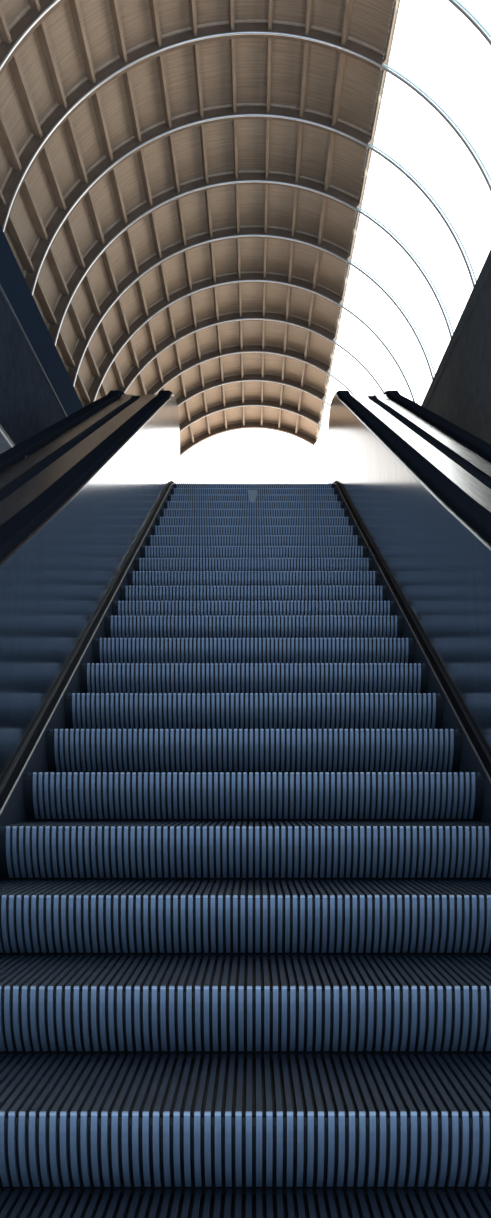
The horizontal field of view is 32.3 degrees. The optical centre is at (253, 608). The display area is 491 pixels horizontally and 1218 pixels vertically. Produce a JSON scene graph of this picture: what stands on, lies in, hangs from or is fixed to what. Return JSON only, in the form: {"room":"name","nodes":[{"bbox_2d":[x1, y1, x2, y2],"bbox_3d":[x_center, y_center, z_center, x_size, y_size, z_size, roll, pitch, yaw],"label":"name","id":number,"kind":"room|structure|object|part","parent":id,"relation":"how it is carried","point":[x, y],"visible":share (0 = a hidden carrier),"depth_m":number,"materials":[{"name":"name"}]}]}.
{"room":"subway station escalator","nodes":[
{"label":"subway station escalator","id":0,"kind":"room"},
{"bbox_2d":[0,225,82,453],"bbox_3d":[-3.390,-3.807,8.454,0.620,2.420,29.030,0,-12,0],"label":"wall","id":1,"kind":"structure","parent":0,"point":[37,391],"depth_m":11.38,"materials":[{"name":"metal"}]},
{"bbox_2d":[0,0,399,445],"bbox_3d":[-0.806,-6.278,10.176,5.180,3.397,26.650,0,-12,0],"label":"ceiling","id":2,"kind":"structure","parent":0,"point":[371,20],"depth_m":13.13,"materials":[{"name":"brown wood"}]},
{"bbox_2d":[0,0,65,74],"bbox_3d":[-0.776,-6.507,8.871,5.121,3.353,1.430,0,-12,0],"label":"frame","id":3,"kind":"object","parent":2,"relation":"attached to","point":[9,35],"visible":0.96,"depth_m":9.48,"materials":[{"name":"brown wood"}]},
{"bbox_3d":[-0.793,-6.396,9.443,5.087,3.339,0.034,0,-12,0],"label":"moulding","id":4,"kind":"part","parent":3,"relation":"part of","materials":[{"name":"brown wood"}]},
{"bbox_2d":[0,0,490,69],"bbox_3d":[-0.007,-6.306,9.436,6.334,3.192,0.037,0,-12,0],"label":"steel arch","id":5,"kind":"object","parent":3,"relation":"attached to","point":[54,2],"visible":1,"depth_m":9.47,"materials":[{"name":"grey metal"}]},
{"bbox_2d":[6,38,388,293],"bbox_3d":[-0.776,-5.944,11.614,5.121,3.353,1.430,0,-12,0],"label":"frame","id":6,"kind":"object","parent":2,"relation":"attached to","point":[30,264],"visible":0.92,"depth_m":12.11,"materials":[{"name":"brown wood"}]},
{"bbox_3d":[-0.793,-5.833,12.186,5.087,3.339,0.034,0,-12,0],"label":"moulding","id":7,"kind":"part","parent":6,"relation":"part of","materials":[{"name":"brown wood"}]},
{"bbox_2d":[31,114,474,295],"bbox_3d":[-0.007,-5.743,12.179,6.334,3.192,0.037,0,-12,0],"label":"steel arch","id":8,"kind":"object","parent":6,"relation":"attached to","point":[233,115],"visible":0.95,"depth_m":12.33,"materials":[{"name":"grey metal"}]},
{"bbox_2d":[0,0,399,232],"bbox_3d":[-0.776,-6.225,10.242,5.121,3.353,1.430,0,-12,0],"label":"frame","id":9,"kind":"object","parent":2,"relation":"attached to","point":[18,163],"visible":0.95,"depth_m":10.88,"materials":[{"name":"brown wood"}]},
{"bbox_2d":[2,31,490,231],"bbox_3d":[-0.007,-6.024,10.807,6.334,3.192,0.037,0,-12,0],"label":"steel arch","id":10,"kind":"object","parent":9,"relation":"attached to","point":[107,78],"visible":0.99,"depth_m":10.97,"materials":[{"name":"grey metal"}]},
{"bbox_2d":[34,119,374,342],"bbox_3d":[-0.776,-5.662,12.985,5.121,3.353,1.430,0,-12,0],"label":"frame","id":11,"kind":"object","parent":2,"relation":"attached to","point":[66,288],"visible":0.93,"depth_m":13.51,"materials":[{"name":"brown wood"}]},
{"bbox_3d":[-0.793,-5.551,13.557,5.087,3.339,0.034,0,-12,0],"label":"moulding","id":12,"kind":"part","parent":11,"relation":"part of","materials":[{"name":"brown wood"}]},
{"bbox_2d":[54,180,451,345],"bbox_3d":[-0.007,-5.461,13.550,6.334,3.192,0.037,0,-12,0],"label":"steel arch","id":13,"kind":"object","parent":11,"relation":"attached to","point":[238,181],"visible":0.94,"depth_m":13.69,"materials":[{"name":"grey metal"}]},
{"bbox_2d":[57,185,362,383],"bbox_3d":[-0.776,-5.380,14.356,5.121,3.353,1.430,0,-12,0],"label":"frame","id":14,"kind":"object","parent":2,"relation":"attached to","point":[72,360],"visible":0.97,"depth_m":14.91,"materials":[{"name":"brown wood"}]},
{"bbox_3d":[-0.793,-5.270,14.929,5.087,3.339,0.034,0,-12,0],"label":"moulding","id":15,"kind":"part","parent":14,"relation":"part of","materials":[{"name":"brown wood"}]},
{"bbox_2d":[73,234,433,385],"bbox_3d":[-0.007,-5.179,14.921,6.334,3.192,0.037,0,-12,0],"label":"steel arch","id":16,"kind":"object","parent":14,"relation":"attached to","point":[243,235],"visible":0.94,"depth_m":15.07,"materials":[{"name":"grey metal"}]},
{"bbox_2d":[75,238,352,406],"bbox_3d":[-0.776,-5.098,15.728,5.121,3.353,1.430,0,-12,0],"label":"frame","id":17,"kind":"object","parent":2,"relation":"attached to","point":[87,396],"visible":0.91,"depth_m":16.32,"materials":[{"name":"brown wood"}]},
{"bbox_2d":[93,279,414,401],"bbox_3d":[-0.007,-4.897,16.293,6.334,3.192,0.037,0,-12,0],"label":"steel arch","id":18,"kind":"object","parent":17,"relation":"attached to","point":[195,291],"visible":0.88,"depth_m":16.45,"materials":[{"name":"grey metal"}]},
{"bbox_2d":[99,283,344,396],"bbox_3d":[-0.776,-4.817,17.099,5.121,3.353,1.430,0,-12,0],"label":"frame","id":19,"kind":"object","parent":2,"relation":"attached to","point":[123,383],"visible":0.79,"depth_m":17.80,"materials":[{"name":"brown wood"}]},
{"bbox_3d":[-0.793,-4.706,17.672,5.087,3.339,0.034,0,-12,0],"label":"moulding","id":20,"kind":"part","parent":19,"relation":"part of","materials":[{"name":"brown wood"}]},
{"bbox_2d":[124,318,383,392],"bbox_3d":[-0.007,-4.616,17.664,6.334,3.192,0.037,0,-12,0],"label":"steel arch","id":21,"kind":"object","parent":19,"relation":"attached to","point":[178,339],"visible":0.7,"depth_m":17.88,"materials":[{"name":"grey metal"}]},
{"bbox_2d":[125,321,337,394],"bbox_3d":[-0.776,-4.535,18.470,5.121,3.353,1.430,0,-12,0],"label":"frame","id":22,"kind":"object","parent":2,"relation":"attached to","point":[180,367],"visible":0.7,"depth_m":19.25,"materials":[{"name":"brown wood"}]},
{"bbox_3d":[-0.793,-4.425,19.043,5.087,3.339,0.034,0,-12,0],"label":"moulding","id":23,"kind":"part","parent":22,"relation":"part of","materials":[{"name":"brown wood"}]},
{"bbox_2d":[153,351,354,394],"bbox_3d":[-0.007,-4.334,19.035,6.334,3.192,0.037,0,-12,0],"label":"steel arch","id":24,"kind":"object","parent":22,"relation":"attached to","point":[241,351],"visible":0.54,"depth_m":19.29,"materials":[{"name":"grey metal"}]},
{"bbox_2d":[161,353,331,405],"bbox_3d":[-0.776,-4.253,19.842,5.121,3.353,1.430,0,-12,0],"label":"frame","id":25,"kind":"object","parent":2,"relation":"attached to","point":[301,384],"visible":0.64,"depth_m":20.68,"materials":[{"name":"brown wood"}]},
{"bbox_3d":[-0.793,-4.143,20.414,5.087,3.339,0.034,0,-12,0],"label":"moulding","id":26,"kind":"part","parent":25,"relation":"part of","materials":[{"name":"brown wood"}]},
{"bbox_2d":[178,379,329,405],"bbox_3d":[-0.007,-4.052,20.407,6.334,3.192,0.037,0,-12,0],"label":"steel arch","id":27,"kind":"object","parent":25,"relation":"attached to","point":[252,379],"visible":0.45,"depth_m":20.68,"materials":[{"name":"grey metal"}]},
{"bbox_2d":[180,407,321,455],"bbox_3d":[-0.776,-3.690,22.584,5.121,3.353,1.430,0,-12,0],"label":"frame","id":28,"kind":"object","parent":2,"relation":"attached to","point":[243,424],"visible":0.65,"depth_m":23.42,"materials":[{"name":"brown wood"}]},
{"bbox_3d":[-0.793,-3.579,23.157,5.087,3.339,0.034,0,-12,0],"label":"moulding","id":29,"kind":"part","parent":28,"relation":"part of","materials":[{"name":"brown wood"}]},
{"bbox_2d":[179,382,326,429],"bbox_3d":[-0.776,-3.971,21.213,5.121,3.353,1.430,0,-12,0],"label":"frame","id":30,"kind":"object","parent":2,"relation":"attached to","point":[248,401],"visible":0.55,"depth_m":22.05,"materials":[{"name":"brown wood"}]},
{"bbox_3d":[-0.793,-3.861,21.786,5.087,3.339,0.034,0,-12,0],"label":"moulding","id":31,"kind":"part","parent":30,"relation":"part of","materials":[{"name":"brown wood"}]},
{"bbox_2d":[180,405,327,431],"bbox_3d":[-0.007,-3.771,21.778,6.334,3.192,0.037,0,-12,0],"label":"steel arch","id":32,"kind":"object","parent":30,"relation":"attached to","point":[239,405],"visible":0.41,"depth_m":22.04,"materials":[{"name":"grey"}]},
{"bbox_2d":[328,371,356,394],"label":"window","id":33,"kind":"structure","parent":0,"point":[328,371],"depth_m":19.20,"materials":[{"name":"clear glass"}]},
{"bbox_2d":[421,249,490,443],"bbox_3d":[3.390,-3.890,8.471,0.620,2.590,29.030,0,-12,0],"label":"wall","id":34,"kind":"structure","parent":0,"point":[459,392],"depth_m":12.22,"materials":[{"name":"grey concrete"}]},
{"bbox_2d":[334,340,385,391],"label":"window","id":35,"kind":"structure","parent":34,"relation":"in","point":[334,340],"depth_m":17.77,"materials":[{"name":"clear glass"}]},
{"bbox_2d":[341,303,417,403],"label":"window","id":36,"kind":"structure","parent":34,"relation":"in","point":[341,303],"depth_m":16.34,"materials":[{"name":"clear glass"}]},
{"bbox_2d":[349,259,434,375],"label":"window","id":37,"kind":"structure","parent":34,"relation":"in","point":[349,259],"depth_m":14.95,"materials":[{"name":"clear glass"}]},
{"bbox_2d":[358,207,453,332],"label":"window","id":38,"kind":"structure","parent":34,"relation":"in","point":[391,232],"depth_m":13.58,"materials":[{"name":"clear glass"}]},
{"bbox_2d":[369,143,476,281],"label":"window","id":39,"kind":"structure","parent":34,"relation":"in","point":[370,144],"depth_m":12.21,"materials":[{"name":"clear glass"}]},
{"bbox_2d":[384,64,490,181],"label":"window","id":40,"kind":"structure","parent":34,"relation":"in","point":[385,65],"depth_m":10.88,"materials":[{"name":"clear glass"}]},
{"bbox_2d":[454,0,490,38],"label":"window","id":41,"kind":"structure","parent":34,"relation":"in","point":[456,1],"depth_m":9.51,"materials":[{"name":"clear glass"}]},
{"bbox_3d":[0.000,4.414,5.882,4.400,0.320,12.700,0,-12,0],"label":"floor","id":42,"kind":"structure","parent":0,"visible":0},
{"bbox_2d":[0,394,179,825],"bbox_3d":[-1.580,0.076,6.989,0.930,8.597,11.358,0,-12,0],"label":"balustrade","id":43,"kind":"object","parent":42,"relation":"on","point":[59,585],"visible":0.77,"depth_m":5.55,"materials":[{"name":"glass"}]},
{"bbox_2d":[0,390,125,471],"bbox_3d":[-1.962,-1.154,7.229,0.155,6.194,11.351,0,-12,0],"label":"handrail","id":44,"kind":"object","parent":43,"relation":"attached to","point":[14,454],"visible":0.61,"depth_m":8.05,"materials":[{"name":"black rubber"}]},
{"bbox_3d":[-1.881,-1.118,7.212,0.328,6.158,11.273,0,-12,0],"label":"deck plate","id":45,"kind":"part","parent":43,"relation":"part of","materials":[{"name":"metal"}]},
{"bbox_3d":[-1.389,-1.118,7.212,0.415,6.158,11.273,0,-12,0],"label":"deck plate","id":46,"kind":"part","parent":43,"relation":"part of","materials":[{"name":"metal"}]},
{"bbox_2d":[0,390,172,560],"bbox_3d":[-1.265,-1.154,7.229,0.156,6.194,11.351,0,-12,0],"label":"handrail","id":47,"kind":"object","parent":43,"relation":"attached to","point":[20,525],"visible":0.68,"depth_m":5.58,"materials":[{"name":"black rubber"}]},
{"bbox_2d":[0,1188,490,1217],"bbox_3d":[0.000,1.706,2.110,2.233,0.257,0.520,0,-12,0],"label":"step","id":48,"kind":"structure","parent":43,"relation":"attached to","point":[16,1204],"depth_m":2.31,"materials":[{"name":"metal"}]},
{"bbox_2d":[0,1053,490,1193],"bbox_3d":[0.000,1.559,2.553,2.233,0.257,0.520,0,-12,0],"label":"step","id":49,"kind":"structure","parent":43,"relation":"attached to","point":[113,1122],"depth_m":2.35,"materials":[{"name":"black"}]},
{"bbox_2d":[0,955,490,1057],"bbox_3d":[0.000,1.411,2.997,2.233,0.257,0.520,0,-12,0],"label":"step","id":50,"kind":"structure","parent":49,"relation":"on","point":[66,1004],"depth_m":2.79,"materials":[{"name":"black"}]},
{"bbox_2d":[0,880,490,958],"bbox_3d":[0.000,1.264,3.441,2.233,0.257,0.520,0,-12,0],"label":"step","id":51,"kind":"structure","parent":50,"relation":"on","point":[50,917],"depth_m":3.22,"materials":[{"name":"black"}]},
{"bbox_2d":[0,821,490,883],"bbox_3d":[0.000,1.116,3.885,2.233,0.257,0.520,0,-12,0],"label":"step","id":52,"kind":"structure","parent":51,"relation":"on","point":[30,850],"depth_m":3.67,"materials":[{"name":"black"}]},
{"bbox_3d":[-1.093,1.085,3.703,0.048,0.245,0.125,0,-12,0],"label":"plate","id":53,"kind":"part","parent":52,"relation":"part of","materials":[{"name":"black"}]},
{"bbox_2d":[24,772,483,823],"bbox_3d":[0.000,0.969,4.328,2.233,0.257,0.520,0,-12,0],"label":"step","id":54,"kind":"structure","parent":52,"relation":"on","point":[53,796],"depth_m":4.11,"materials":[{"name":"black"}]},
{"bbox_3d":[-1.093,0.938,4.147,0.048,0.245,0.125,0,-12,0],"label":"plate","id":55,"kind":"part","parent":54,"relation":"part of","materials":[{"name":"black metal"}]},
{"bbox_3d":[1.093,0.938,4.147,0.048,0.245,0.125,0,-12,0],"label":"plate","id":56,"kind":"part","parent":54,"relation":"part of","materials":[{"name":"black metal"}]},
{"bbox_2d":[112,601,395,616],"bbox_3d":[0.000,0.108,6.878,2.233,0.257,0.472,0,-12,0],"label":"step","id":57,"kind":"structure","parent":43,"relation":"attached to","point":[119,608],"depth_m":6.67,"materials":[{"name":"metal"}]},
{"bbox_3d":[-1.093,0.082,6.721,0.048,0.245,0.125,0,-12,0],"label":"plate","id":58,"kind":"part","parent":57,"relation":"part of","materials":[{"name":"black"}]},
{"bbox_3d":[1.093,0.082,6.721,0.048,0.245,0.125,0,-12,0],"label":"plate","id":59,"kind":"part","parent":57,"relation":"part of","materials":[{"name":"black"}]},
{"bbox_2d":[120,586,387,601],"bbox_3d":[0.000,-0.019,7.283,2.233,0.257,0.500,0,-12,0],"label":"step","id":60,"kind":"structure","parent":43,"relation":"attached to","point":[131,593],"depth_m":7.06,"materials":[{"name":"metal"}]},
{"bbox_3d":[-1.093,-0.048,7.111,0.048,0.245,0.125,0,-12,0],"label":"plate","id":61,"kind":"part","parent":60,"relation":"part of","materials":[{"name":"black"}]},
{"bbox_3d":[1.093,-0.048,7.111,0.048,0.245,0.125,0,-12,0],"label":"plate","id":62,"kind":"part","parent":60,"relation":"part of","materials":[{"name":"black metal"}]},
{"bbox_2d":[128,571,379,586],"bbox_3d":[0.000,-0.158,7.708,2.233,0.257,0.508,0,-12,0],"label":"step","id":63,"kind":"structure","parent":43,"relation":"attached to","point":[136,578],"depth_m":7.49,"materials":[{"name":"metal"}]},
{"bbox_3d":[-1.093,-0.188,7.533,0.048,0.245,0.125,0,-12,0],"label":"plate","id":64,"kind":"part","parent":63,"relation":"part of","materials":[{"name":"black"}]},
{"bbox_3d":[1.093,-0.188,7.533,0.048,0.245,0.125,0,-12,0],"label":"plate","id":65,"kind":"part","parent":63,"relation":"part of","materials":[{"name":"black metal"}]},
{"bbox_2d":[135,558,372,572],"bbox_3d":[0.000,-0.301,8.139,2.233,0.257,0.508,0,-12,0],"label":"step","id":66,"kind":"structure","parent":43,"relation":"attached to","point":[141,564],"depth_m":7.91,"materials":[{"name":"metal"}]},
{"bbox_3d":[-1.093,-0.331,7.963,0.048,0.245,0.125,0,-12,0],"label":"plate","id":67,"kind":"part","parent":66,"relation":"part of","materials":[{"name":"black metal"}]},
{"bbox_3d":[1.093,-0.331,7.963,0.048,0.245,0.125,0,-12,0],"label":"plate","id":68,"kind":"part","parent":66,"relation":"part of","materials":[{"name":"black metal"}]},
{"bbox_2d":[141,546,366,558],"bbox_3d":[0.000,-0.445,8.569,2.233,0.257,0.508,0,-12,0],"label":"step","id":69,"kind":"structure","parent":43,"relation":"attached to","point":[148,552],"depth_m":8.34,"materials":[{"name":"black"}]},
{"bbox_3d":[-1.093,-0.475,8.394,0.048,0.245,0.125,0,-12,0],"label":"plate","id":70,"kind":"part","parent":69,"relation":"part of","materials":[{"name":"black"}]},
{"bbox_3d":[1.093,-0.475,8.394,0.048,0.245,0.125,0,-12,0],"label":"plate","id":71,"kind":"part","parent":69,"relation":"part of","materials":[{"name":"black metal"}]},
{"bbox_2d":[146,535,361,546],"bbox_3d":[0.000,-0.588,8.998,2.233,0.257,0.504,0,-12,0],"label":"step","id":72,"kind":"structure","parent":43,"relation":"attached to","point":[154,540],"depth_m":8.77,"materials":[{"name":"metal"}]},
{"bbox_3d":[-1.093,-0.618,8.824,0.048,0.245,0.125,0,-12,0],"label":"plate","id":73,"kind":"part","parent":72,"relation":"part of","materials":[{"name":"black"}]},
{"bbox_3d":[1.093,-0.618,8.824,0.048,0.245,0.125,0,-12,0],"label":"plate","id":74,"kind":"part","parent":72,"relation":"part of","materials":[{"name":"black"}]},
{"bbox_2d":[151,526,356,536],"bbox_3d":[0.000,-0.729,9.426,2.233,0.257,0.508,0,-12,0],"label":"step","id":75,"kind":"structure","parent":43,"relation":"attached to","point":[162,530],"depth_m":9.20,"materials":[{"name":"black"}]},
{"bbox_2d":[156,517,351,526],"bbox_3d":[0.000,-0.873,9.856,2.233,0.257,0.508,0,-12,0],"label":"step","id":76,"kind":"structure","parent":43,"relation":"attached to","point":[161,521],"depth_m":9.63,"materials":[{"name":"black"}]},
{"bbox_2d":[160,509,347,517],"bbox_3d":[0.000,-1.016,10.287,2.233,0.257,0.508,0,-12,0],"label":"step","id":77,"kind":"structure","parent":43,"relation":"attached to","point":[164,513],"depth_m":10.06,"materials":[{"name":"black"}]},
{"bbox_2d":[164,501,343,509],"bbox_3d":[0.000,-1.159,10.715,2.233,0.257,0.504,0,-12,0],"label":"step","id":78,"kind":"structure","parent":43,"relation":"attached to","point":[168,505],"depth_m":10.49,"materials":[{"name":"black"}]},
{"bbox_2d":[248,490,256,501],"bbox_3d":[-0.020,-1.398,10.884,0.130,0.279,0.008,0,-12,0],"label":"paper scrap","id":79,"kind":"object","parent":78,"relation":"on","point":[252,494],"visible":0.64,"depth_m":10.90,"materials":[{"name":"grey"}]},
{"bbox_2d":[171,488,336,495],"bbox_3d":[0.000,-1.446,11.549,2.233,0.257,0.468,0,-12,0],"label":"step","id":80,"kind":"structure","parent":43,"relation":"attached to","point":[178,491],"depth_m":11.34,"materials":[{"name":"metal"}]},
{"bbox_2d":[167,495,340,501],"bbox_3d":[0.000,-1.301,11.141,2.233,0.257,0.504,0,-12,0],"label":"step","id":81,"kind":"structure","parent":43,"relation":"attached to","point":[171,498],"depth_m":10.92,"materials":[{"name":"black"}]},
{"bbox_2d":[173,483,334,488],"bbox_3d":[0.000,-1.570,11.955,2.233,0.257,0.508,0,-12,0],"label":"step","id":82,"kind":"structure","parent":43,"relation":"attached to","point":[198,485],"depth_m":11.73,"materials":[{"name":"black"}]},
{"bbox_2d":[46,729,461,774],"bbox_3d":[0.000,0.821,4.772,2.233,0.257,0.520,0,-12,0],"label":"step","id":83,"kind":"structure","parent":43,"relation":"attached to","point":[67,750],"depth_m":4.55,"materials":[{"name":"black"}]},
{"bbox_3d":[-1.093,0.790,4.590,0.048,0.245,0.125,0,-12,0],"label":"plate","id":84,"kind":"part","parent":83,"relation":"part of","materials":[{"name":"black metal"}]},
{"bbox_2d":[65,693,442,730],"bbox_3d":[0.000,0.674,5.216,2.233,0.257,0.520,0,-12,0],"label":"step","id":85,"kind":"structure","parent":83,"relation":"on","point":[96,711],"depth_m":5.00,"materials":[{"name":"black"}]},
{"bbox_3d":[-1.093,0.642,5.034,0.048,0.245,0.125,0,-12,0],"label":"plate","id":86,"kind":"part","parent":85,"relation":"part of","materials":[{"name":"black metal"}]},
{"bbox_3d":[1.093,0.642,5.034,0.048,0.245,0.125,0,-12,0],"label":"plate","id":87,"kind":"part","parent":85,"relation":"part of","materials":[{"name":"black metal"}]},
{"bbox_3d":[1.093,0.790,4.590,0.048,0.245,0.125,0,-12,0],"label":"plate","id":88,"kind":"part","parent":83,"relation":"part of","materials":[{"name":"black metal"}]},
{"bbox_2d":[80,663,427,694],"bbox_3d":[0.000,0.526,5.660,2.233,0.257,0.520,0,-12,0],"label":"step","id":89,"kind":"structure","parent":43,"relation":"attached to","point":[100,678],"depth_m":5.43,"materials":[{"name":"black"}]},
{"bbox_3d":[-1.093,0.495,5.478,0.048,0.245,0.125,0,-12,0],"label":"plate","id":90,"kind":"part","parent":89,"relation":"part of","materials":[{"name":"black"}]},
{"bbox_2d":[93,638,414,664],"bbox_3d":[0.000,0.380,6.109,2.233,0.257,0.533,0,-12,0],"label":"step","id":91,"kind":"structure","parent":89,"relation":"on","point":[105,650],"depth_m":5.88,"materials":[{"name":"metal"}]},
{"bbox_3d":[-1.093,0.347,5.922,0.048,0.245,0.125,0,-12,0],"label":"plate","id":92,"kind":"part","parent":91,"relation":"part of","materials":[{"name":"black metal"}]},
{"bbox_3d":[1.093,0.347,5.922,0.048,0.245,0.125,0,-12,0],"label":"plate","id":93,"kind":"part","parent":91,"relation":"part of","materials":[{"name":"black metal"}]},
{"bbox_3d":[1.093,0.495,5.478,0.048,0.245,0.125,0,-12,0],"label":"plate","id":94,"kind":"part","parent":89,"relation":"part of","materials":[{"name":"black metal"}]},
{"bbox_2d":[105,616,402,639],"bbox_3d":[0.000,0.217,6.515,2.233,0.257,0.427,0,-12,0],"label":"step","id":95,"kind":"structure","parent":43,"relation":"attached to","point":[119,627],"depth_m":6.33,"materials":[{"name":"metal"}]},
{"bbox_3d":[-1.093,0.195,6.379,0.048,0.245,0.125,0,-12,0],"label":"plate","id":96,"kind":"part","parent":95,"relation":"part of","materials":[{"name":"black"}]},
{"bbox_3d":[1.093,0.195,6.379,0.048,0.245,0.125,0,-12,0],"label":"plate","id":97,"kind":"part","parent":95,"relation":"part of","materials":[{"name":"black"}]},
{"bbox_2d":[328,394,490,822],"bbox_3d":[1.580,0.076,6.989,0.930,8.597,11.358,0,-12,0],"label":"balustrade","id":98,"kind":"object","parent":42,"relation":"on","point":[435,567],"visible":0.8,"depth_m":5.88,"materials":[{"name":"metal"}]},
{"bbox_2d":[335,390,490,544],"bbox_3d":[1.265,-1.154,7.229,0.156,6.194,11.351,0,-12,0],"label":"handrail","id":99,"kind":"object","parent":98,"relation":"attached to","point":[473,513],"visible":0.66,"depth_m":5.94,"materials":[{"name":"black rubber"}]},
{"bbox_3d":[1.389,-1.118,7.212,0.415,6.158,11.273,0,-12,0],"label":"deck plate","id":100,"kind":"part","parent":98,"relation":"part of","materials":[{"name":"metal"}]},
{"bbox_3d":[1.881,-1.118,7.212,0.328,6.158,11.273,0,-12,0],"label":"deck plate","id":101,"kind":"part","parent":98,"relation":"part of","materials":[{"name":"metal"}]},
{"bbox_2d":[382,390,490,460],"bbox_3d":[1.962,-1.154,7.229,0.155,6.194,11.351,0,-12,0],"label":"handrail","id":102,"kind":"object","parent":98,"relation":"attached to","point":[476,444],"visible":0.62,"depth_m":8.49,"materials":[{"name":"black rubber"}]}
]}

